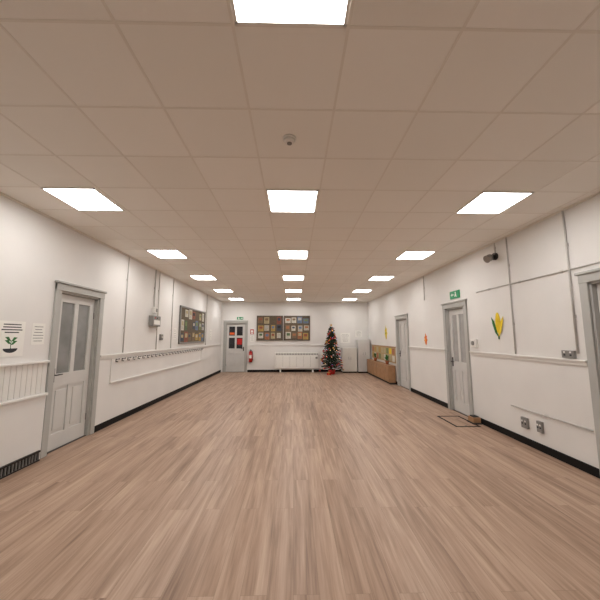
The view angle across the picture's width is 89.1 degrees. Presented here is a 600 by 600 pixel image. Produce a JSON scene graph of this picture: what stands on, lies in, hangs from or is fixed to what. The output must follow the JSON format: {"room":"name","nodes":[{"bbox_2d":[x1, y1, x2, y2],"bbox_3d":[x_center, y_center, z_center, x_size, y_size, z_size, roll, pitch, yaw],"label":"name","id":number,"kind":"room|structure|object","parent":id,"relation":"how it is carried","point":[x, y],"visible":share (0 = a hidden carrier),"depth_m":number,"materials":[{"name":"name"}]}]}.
{"room":"community hall","nodes":[
{"label":"community hall","id":0,"kind":"room"},
{"bbox_2d":[0,194,221,434],"bbox_3d":[-3.507,0.691,5.877,0.220,3.155,16.370,0,-7,-1],"label":"wall","id":1,"kind":"structure","parent":0,"point":[36,250],"depth_m":5.40,"materials":[{"name":"paint"}]},
{"bbox_2d":[0,320,25,356],"bbox_3d":[-3.348,0.449,3.536,0.005,0.410,0.340,0,-7,-1],"label":"poster","id":2,"kind":"object","parent":1,"relation":"attached to","point":[12,333],"visible":1,"depth_m":3.54,"materials":[{"name":"white paper"}]},
{"bbox_2d":[0,450,40,479],"bbox_3d":[-3.298,1.881,3.107,0.025,0.125,1.550,0,-7,-1],"label":"air vent","id":3,"kind":"object","parent":1,"relation":"attached to","point":[6,470],"visible":1,"depth_m":3.59,"materials":[{"name":"metal"}]},
{"bbox_2d":[0,360,49,466],"bbox_3d":[-3.266,1.035,0.807,0.065,1.250,6.380,0,-7,-1],"label":"wainscoting","id":4,"kind":"structure","parent":1,"relation":"attached to","point":[23,394],"depth_m":3.64,"materials":[{"name":"paint"}]},
{"bbox_2d":[30,323,45,344],"bbox_3d":[-3.355,0.434,3.911,0.004,0.270,0.200,0,-7,-1],"label":"paper notice","id":5,"kind":"object","parent":1,"relation":"attached to","point":[38,329],"visible":1,"depth_m":3.90,"materials":[{"name":"white paper"}]},
{"bbox_2d":[40,280,106,458],"bbox_3d":[-3.415,0.949,4.583,0.195,2.330,1.100,0,-7,-1],"label":"door","id":6,"kind":"structure","parent":1,"relation":"in","point":[69,387],"depth_m":4.59,"materials":[{"name":"grey paint"}]},
{"bbox_2d":[122,257,129,352],"bbox_3d":[-3.386,0.074,5.939,0.023,1.875,0.036,0,-7,-1],"label":"conduit pipe","id":7,"kind":"object","parent":1,"relation":"attached to","point":[129,257],"visible":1,"depth_m":5.93,"materials":[{"name":"white plastic"}]},
{"bbox_2d":[148,315,160,326],"bbox_3d":[-3.363,0.491,7.077,0.115,0.240,0.400,0,-7,-1],"label":"control box","id":8,"kind":"object","parent":1,"relation":"attached to","point":[154,321],"visible":1,"depth_m":6.96,"materials":[{"name":"grey plastic"}]},
{"bbox_2d":[152,307,157,313],"bbox_3d":[-3.377,0.243,7.107,0.086,0.140,0.140,0,-7,-1],"label":"junction box","id":9,"kind":"object","parent":1,"relation":"attached to","point":[154,309],"visible":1,"depth_m":7.05,"materials":[{"name":"white plastic"}]},
{"bbox_2d":[154,270,156,306],"bbox_3d":[-3.405,-0.276,7.170,0.031,0.885,0.036,0,-7,-1],"label":"conduit pipe","id":10,"kind":"object","parent":1,"relation":"attached to","point":[156,270],"visible":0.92,"depth_m":7.16,"materials":[{"name":"white plastic"}]},
{"bbox_2d":[109,348,202,383],"bbox_3d":[-3.400,1.595,8.111,0.088,0.438,5.380,0,-7,-1],"label":"hook rail","id":11,"kind":"object","parent":1,"relation":"attached to","point":[198,349],"visible":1,"depth_m":6.70,"materials":[{"name":"white paint"}]},
{"bbox_2d":[94,370,220,432],"bbox_3d":[-3.459,2.644,9.298,0.020,0.100,8.670,0,-7,-1],"label":"baseboard","id":12,"kind":"structure","parent":1,"relation":"attached to","point":[100,426],"depth_m":6.62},
{"bbox_2d":[156,272,160,347],"bbox_3d":[-3.413,0.243,7.338,0.023,1.875,0.036,0,-7,-1],"label":"conduit pipe","id":13,"kind":"object","parent":1,"relation":"attached to","point":[160,272],"visible":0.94,"depth_m":7.35,"materials":[{"name":"white plastic"}]},
{"bbox_2d":[100,344,220,358],"bbox_3d":[-3.451,1.490,9.438,0.035,0.067,8.670,0,-7,-1],"label":"trim","id":14,"kind":"structure","parent":1,"relation":"attached to","point":[194,347],"depth_m":6.79,"materials":[{"name":"white paint"}]},
{"bbox_2d":[170,279,174,347],"bbox_3d":[-3.428,0.347,8.192,0.027,1.875,0.036,0,-7,-1],"label":"conduit pipe","id":15,"kind":"object","parent":1,"relation":"attached to","point":[174,279],"visible":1,"depth_m":8.18,"materials":[{"name":"white plastic"}]},
{"bbox_2d":[173,328,176,338],"bbox_3d":[-3.445,0.924,8.404,0.004,0.300,0.200,0,-7,-1],"label":"paper notice","id":16,"kind":"object","parent":1,"relation":"attached to","point":[175,329],"visible":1,"depth_m":8.37,"materials":[{"name":"white paper"}]},
{"bbox_2d":[178,305,205,343],"bbox_3d":[-3.454,0.844,9.904,0.044,1.100,2.440,0,-7,-1],"label":"notice board","id":17,"kind":"object","parent":1,"relation":"attached to","point":[191,321],"visible":1,"depth_m":9.69,"materials":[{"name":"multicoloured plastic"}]},
{"bbox_2d":[205,295,207,344],"bbox_3d":[-3.492,0.734,11.378,0.027,1.875,0.036,0,-7,-1],"label":"conduit pipe","id":18,"kind":"object","parent":1,"relation":"attached to","point":[207,295],"visible":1,"depth_m":11.37,"materials":[{"name":"white plastic"}]},
{"bbox_2d":[220,302,368,371],"bbox_3d":[-0.217,1.671,13.959,6.680,3.155,0.220,0,-7,-1],"label":"wall","id":19,"kind":"structure","parent":0,"point":[350,318],"depth_m":13.93,"materials":[{"name":"paint"}]},
{"bbox_2d":[222,320,247,371],"bbox_3d":[-2.915,2.081,13.787,1.120,2.300,0.195,0,-7,-1],"label":"door","id":20,"kind":"structure","parent":19,"relation":"in","point":[235,336],"depth_m":13.78,"materials":[{"name":"grey paint"}]},
{"bbox_2d":[249,350,252,361],"bbox_3d":[-2.202,2.491,13.592,0.165,0.560,0.218,4,-8,-32],"label":"fire extinguisher","id":21,"kind":"object","parent":19,"relation":"attached to","point":[250,351],"visible":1,"depth_m":13.53,"materials":[{"name":"red metal"}]},
{"bbox_2d":[256,316,282,339],"bbox_3d":[-1.369,1.273,13.850,1.190,1.120,0.044,0,-7,-1],"label":"notice board","id":22,"kind":"object","parent":19,"relation":"attached to","point":[268,327],"visible":1,"depth_m":13.85,"materials":[{"name":"brown wood"}]},
{"bbox_2d":[247,370,341,371],"bbox_3d":[0.370,3.175,13.667,5.450,0.100,0.020,0,-7,-1],"label":"baseboard","id":23,"kind":"structure","parent":19,"relation":"attached to","point":[247,370],"depth_m":13.64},
{"bbox_2d":[284,316,309,339],"bbox_3d":[-0.140,1.276,13.874,1.190,1.120,0.044,0,-7,-1],"label":"notice board","id":24,"kind":"object","parent":19,"relation":"attached to","point":[295,327],"visible":1,"depth_m":13.88,"materials":[{"name":"brown wood"}]},
{"bbox_2d":[248,345,355,345],"bbox_3d":[0.385,2.054,13.796,5.480,0.067,0.035,0,-7,-1],"label":"trim","id":25,"kind":"structure","parent":19,"relation":"attached to","point":[248,345],"depth_m":13.78,"materials":[{"name":"white paint"}]},
{"bbox_2d":[340,333,349,342],"bbox_3d":[2.064,1.730,13.883,0.440,0.460,0.004,0,-7,-1],"label":"paper notice","id":26,"kind":"object","parent":19,"relation":"attached to","point":[345,337],"visible":1,"depth_m":13.88,"materials":[{"name":"white paper"}]},
{"bbox_2d":[355,331,361,336],"bbox_3d":[2.674,1.543,13.918,0.300,0.300,0.004,0,-7,-1],"label":"paper notice","id":27,"kind":"object","parent":19,"relation":"attached to","point":[357,333],"visible":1,"depth_m":13.92,"materials":[{"name":"white paper"}]},
{"bbox_2d":[0,0,599,301],"bbox_3d":[-0.056,-0.930,6.031,7.120,0.100,16.590,0,-7,-1],"label":"ceiling","id":28,"kind":"structure","parent":0,"point":[186,66],"depth_m":2.33,"materials":[{"name":"tile"}]},
{"bbox_2d":[40,187,123,210],"bbox_3d":[-2.508,-1.170,3.572,0.570,0.012,0.587,0,-7,-1],"label":"ceiling light panel","id":29,"kind":"object","parent":28,"relation":"in","point":[81,199],"depth_m":3.53,"materials":[{"name":"white plastic"}]},
{"bbox_2d":[146,249,187,257],"bbox_3d":[-2.554,-0.887,5.904,0.570,0.012,0.588,0,-7,-1],"label":"ceiling light panel","id":30,"kind":"object","parent":28,"relation":"in","point":[159,253],"depth_m":5.85,"materials":[{"name":"white plastic"}]},
{"bbox_2d":[189,275,216,279],"bbox_3d":[-2.600,-0.604,8.237,0.570,0.012,0.587,0,-7,-1],"label":"ceiling light panel","id":31,"kind":"object","parent":28,"relation":"in","point":[198,277],"depth_m":8.21,"materials":[{"name":"white plastic"}]},
{"bbox_2d":[213,289,232,291],"bbox_3d":[-2.647,-0.321,10.569,0.570,0.012,0.587,0,-7,-1],"label":"ceiling light panel","id":32,"kind":"object","parent":28,"relation":"in","point":[217,290],"depth_m":10.50,"materials":[{"name":"white plastic"}]},
{"bbox_2d":[283,134,295,145],"bbox_3d":[-0.085,-1.287,2.472,0.110,0.047,0.110,0,-7,-1],"label":"smoke detector","id":33,"kind":"object","parent":28,"relation":"attached to","point":[288,139],"visible":1,"depth_m":2.44,"materials":[{"name":"white plastic"}]},
{"bbox_2d":[230,0,350,26],"bbox_3d":[-0.042,-1.449,1.277,0.570,0.012,0.587,0,-7,-1],"label":"ceiling light panel","id":34,"kind":"object","parent":28,"relation":"in","point":[307,13],"depth_m":1.51,"materials":[{"name":"white plastic"}]},
{"bbox_2d":[266,189,318,212],"bbox_3d":[-0.088,-1.164,3.619,0.570,0.012,0.587,0,-7,-1],"label":"ceiling light panel","id":35,"kind":"object","parent":28,"relation":"in","point":[280,200],"depth_m":3.58,"materials":[{"name":"white plastic"}]},
{"bbox_2d":[278,250,307,258],"bbox_3d":[-0.134,-0.881,5.952,0.570,0.012,0.588,0,-7,-1],"label":"ceiling light panel","id":36,"kind":"object","parent":28,"relation":"in","point":[283,254],"depth_m":5.92,"materials":[{"name":"white plastic"}]},
{"bbox_2d":[283,276,303,279],"bbox_3d":[-0.181,-0.598,8.284,0.570,0.012,0.587,0,-7,-1],"label":"ceiling light panel","id":37,"kind":"object","parent":28,"relation":"in","point":[284,277],"depth_m":8.27,"materials":[{"name":"white plastic"}]},
{"bbox_2d":[285,289,301,291],"bbox_3d":[-0.227,-0.315,10.617,0.570,0.012,0.587,0,-7,-1],"label":"ceiling light panel","id":38,"kind":"object","parent":28,"relation":"in","point":[286,290],"depth_m":10.50,"materials":[{"name":"white plastic"}]},
{"bbox_2d":[0,0,599,302],"bbox_3d":[-0.056,-0.871,6.024,6.680,0.020,16.150,0,-7,-1],"label":"grid","id":39,"kind":"object","parent":28,"relation":"attached to","point":[349,26],"visible":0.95,"depth_m":2.52,"materials":[{"name":"white metal"}]},
{"bbox_2d":[352,290,370,292],"bbox_3d":[2.162,-0.309,10.663,0.570,0.012,0.587,0,-7,-1],"label":"ceiling light panel","id":40,"kind":"object","parent":28,"relation":"in","point":[355,291],"depth_m":10.73,"materials":[{"name":"white plastic"}]},
{"bbox_2d":[369,276,394,280],"bbox_3d":[2.209,-0.593,8.331,0.570,0.012,0.587,0,-7,-1],"label":"ceiling light panel","id":41,"kind":"object","parent":28,"relation":"in","point":[380,278],"depth_m":8.35,"materials":[{"name":"white plastic"}]},
{"bbox_2d":[396,251,435,259],"bbox_3d":[2.255,-0.876,5.999,0.570,0.012,0.588,0,-7,-1],"label":"ceiling light panel","id":42,"kind":"object","parent":28,"relation":"in","point":[407,255],"depth_m":5.99,"materials":[{"name":"white plastic"}]},
{"bbox_2d":[455,191,533,213],"bbox_3d":[2.301,-1.159,3.666,0.570,0.012,0.587,0,-7,-1],"label":"ceiling light panel","id":43,"kind":"object","parent":28,"relation":"in","point":[487,202],"depth_m":3.63,"materials":[{"name":"white plastic"}]},
{"bbox_2d":[0,372,599,599],"bbox_3d":[-0.056,2.298,5.639,7.120,0.106,16.590,0,-7,-1],"label":"floor","id":44,"kind":"structure","parent":0,"point":[229,485],"depth_m":2.82,"materials":[{"name":"brown wood"}]},
{"bbox_2d":[275,352,317,371],"bbox_3d":[-0.153,2.772,13.612,1.940,0.886,0.204,0,-7,-1],"label":"heater","id":45,"kind":"object","parent":44,"relation":"on","point":[283,360],"visible":0.99,"depth_m":13.53,"materials":[{"name":"metal"}]},
{"bbox_2d":[319,325,343,373],"bbox_3d":[1.337,2.075,13.028,1.066,2.130,1.018,0,-7,-1],"label":"tree","id":46,"kind":"object","parent":44,"relation":"on","point":[330,354],"visible":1,"depth_m":12.91,"materials":[{"name":"green plastic"}]},
{"bbox_2d":[341,348,356,372],"bbox_3d":[2.170,2.663,13.500,0.660,1.075,0.446,0,-7,-1],"label":"base cabinet","id":47,"kind":"object","parent":44,"relation":"on","point":[348,355],"visible":0.99,"depth_m":13.31,"materials":[{"name":"wood"}]},
{"bbox_2d":[355,339,369,372],"bbox_3d":[2.800,2.478,13.510,0.560,1.445,0.496,0,-7,-1],"label":"storage cabinet","id":48,"kind":"object","parent":44,"relation":"on","point":[362,345],"visible":0.88,"depth_m":13.31,"materials":[{"name":"metal"}]},
{"bbox_2d":[367,359,395,383],"bbox_3d":[3.010,2.667,11.600,0.254,0.610,3.090,0,-7,-1],"label":"base cabinet","id":49,"kind":"object","parent":44,"relation":"on","point":[385,372],"visible":1,"depth_m":10.83,"materials":[{"name":"brown wood"}]},
{"bbox_2d":[467,415,481,424],"bbox_3d":[3.183,2.177,5.572,0.153,0.130,0.220,0,-7,-1],"label":"box","id":50,"kind":"object","parent":44,"relation":"on","point":[474,419],"visible":1,"depth_m":5.50,"materials":[{"name":"brown cardboard"}]},
{"bbox_2d":[368,194,599,468],"bbox_3d":[3.391,0.707,6.012,0.220,3.155,16.370,0,-7,-1],"label":"wall","id":51,"kind":"structure","parent":0,"point":[542,308],"depth_m":4.56,"materials":[{"name":"paint"}]},
{"bbox_2d":[372,345,395,363],"bbox_3d":[3.152,2.022,11.681,0.029,0.550,3.090,0,-7,-1],"label":"display board","id":52,"kind":"object","parent":51,"relation":"attached to","point":[382,351],"visible":0.96,"depth_m":11.37,"materials":[{"name":"paper"}]},
{"bbox_2d":[394,314,410,390],"bbox_3d":[3.253,1.588,9.514,0.195,2.250,1.140,0,-7,-1],"label":"door","id":53,"kind":"structure","parent":51,"relation":"in","point":[401,325],"depth_m":9.62,"materials":[{"name":"grey paint"}]},
{"bbox_2d":[450,290,459,298],"bbox_3d":[3.252,-0.112,6.426,0.045,0.160,0.360,0,-7,-1],"label":"exit sign","id":54,"kind":"object","parent":51,"relation":"attached to","point":[454,294],"visible":1,"depth_m":6.37,"materials":[{"name":"green plastic"}]},
{"bbox_2d":[441,299,473,416],"bbox_3d":[3.316,1.178,6.341,0.195,2.300,0.980,0,-7,-1],"label":"door","id":55,"kind":"structure","parent":51,"relation":"in","point":[459,381],"depth_m":6.40,"materials":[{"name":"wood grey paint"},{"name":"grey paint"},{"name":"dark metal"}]},
{"bbox_2d":[470,339,477,347],"bbox_3d":[3.254,0.809,5.709,0.065,0.160,0.160,0,-7,-1],"label":"thermostat","id":56,"kind":"object","parent":51,"relation":"attached to","point":[474,342],"visible":1,"depth_m":5.66,"materials":[{"name":"white plastic"}]},
{"bbox_2d":[483,253,497,262],"bbox_3d":[3.202,-0.708,5.130,0.200,0.168,0.134,0,-7,-1],"label":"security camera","id":57,"kind":"object","parent":51,"relation":"attached to","point":[494,256],"visible":1,"depth_m":5.10,"materials":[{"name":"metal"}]},
{"bbox_2d":[491,313,502,338],"bbox_3d":[3.290,0.429,5.071,0.019,0.440,0.300,0,-7,-1],"label":"decoration","id":58,"kind":"object","parent":51,"relation":"attached to","point":[498,323],"visible":1,"depth_m":5.07,"materials":[{"name":"yellow paper"}]},
{"bbox_2d":[396,381,599,478],"bbox_3d":[3.217,2.554,8.555,0.020,0.100,10.430,0,-7,-1],"label":"baseboard","id":59,"kind":"structure","parent":51,"relation":"attached to","point":[576,463],"depth_m":4.23,"materials":[{"name":"black plastic"}]},
{"bbox_2d":[408,346,587,365],"bbox_3d":[3.258,1.061,6.243,0.035,0.067,5.480,0,-7,-1],"label":"trim","id":60,"kind":"structure","parent":51,"relation":"attached to","point":[510,356],"depth_m":4.45,"materials":[{"name":"white paint"}]},
{"bbox_2d":[505,237,515,353],"bbox_3d":[3.296,-0.088,4.771,0.023,1.835,0.036,0,-7,-1],"label":"conduit pipe","id":61,"kind":"object","parent":51,"relation":"attached to","point":[508,264],"visible":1,"depth_m":4.76,"materials":[{"name":"white plastic"}]},
{"bbox_2d":[521,416,529,428],"bbox_3d":[3.288,1.796,4.462,0.041,0.150,0.120,0,-7,-1],"label":"power socket","id":62,"kind":"object","parent":51,"relation":"attached to","point":[524,421],"visible":1,"depth_m":4.44,"materials":[{"name":"grey metal"}]},
{"bbox_2d":[476,261,599,292],"bbox_3d":[3.322,-0.404,3.515,0.021,0.036,4.350,0,-7,-1],"label":"conduit pipe","id":63,"kind":"object","parent":51,"relation":"attached to","point":[560,271],"visible":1,"depth_m":4.09,"materials":[{"name":"white plastic"}]},
{"bbox_2d":[536,420,543,433],"bbox_3d":[3.294,1.742,4.186,0.041,0.150,0.090,0,-7,-1],"label":"power socket","id":64,"kind":"object","parent":51,"relation":"attached to","point":[540,425],"visible":1,"depth_m":4.16,"materials":[{"name":"grey metal"}]},
{"bbox_2d":[511,405,593,431],"bbox_3d":[3.306,1.561,4.103,0.021,0.036,1.310,0,-7,-1],"label":"cable trunking","id":65,"kind":"object","parent":51,"relation":"attached to","point":[545,415],"visible":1,"depth_m":3.96,"materials":[{"name":"white plastic"}]},
{"bbox_2d":[561,350,576,357],"bbox_3d":[3.305,0.667,3.753,0.041,0.090,0.170,0,-7,-1],"label":"light switch","id":66,"kind":"object","parent":51,"relation":"attached to","point":[565,353],"visible":1,"depth_m":3.74,"materials":[{"name":"grey metal"}]},
{"bbox_2d":[561,211,578,353],"bbox_3d":[3.314,-0.243,3.743,0.027,1.775,0.036,0,-7,-1],"label":"conduit pipe","id":67,"kind":"object","parent":51,"relation":"attached to","point":[562,212],"visible":1,"depth_m":3.73,"materials":[{"name":"white plastic"}]},
{"bbox_2d":[574,268,599,469],"bbox_3d":[3.384,0.758,2.927,0.195,2.310,1.180,0,-7,-1],"label":"door","id":68,"kind":"structure","parent":51,"relation":"in","point":[585,278],"depth_m":3.45,"materials":[{"name":"grey paint"}]}
]}

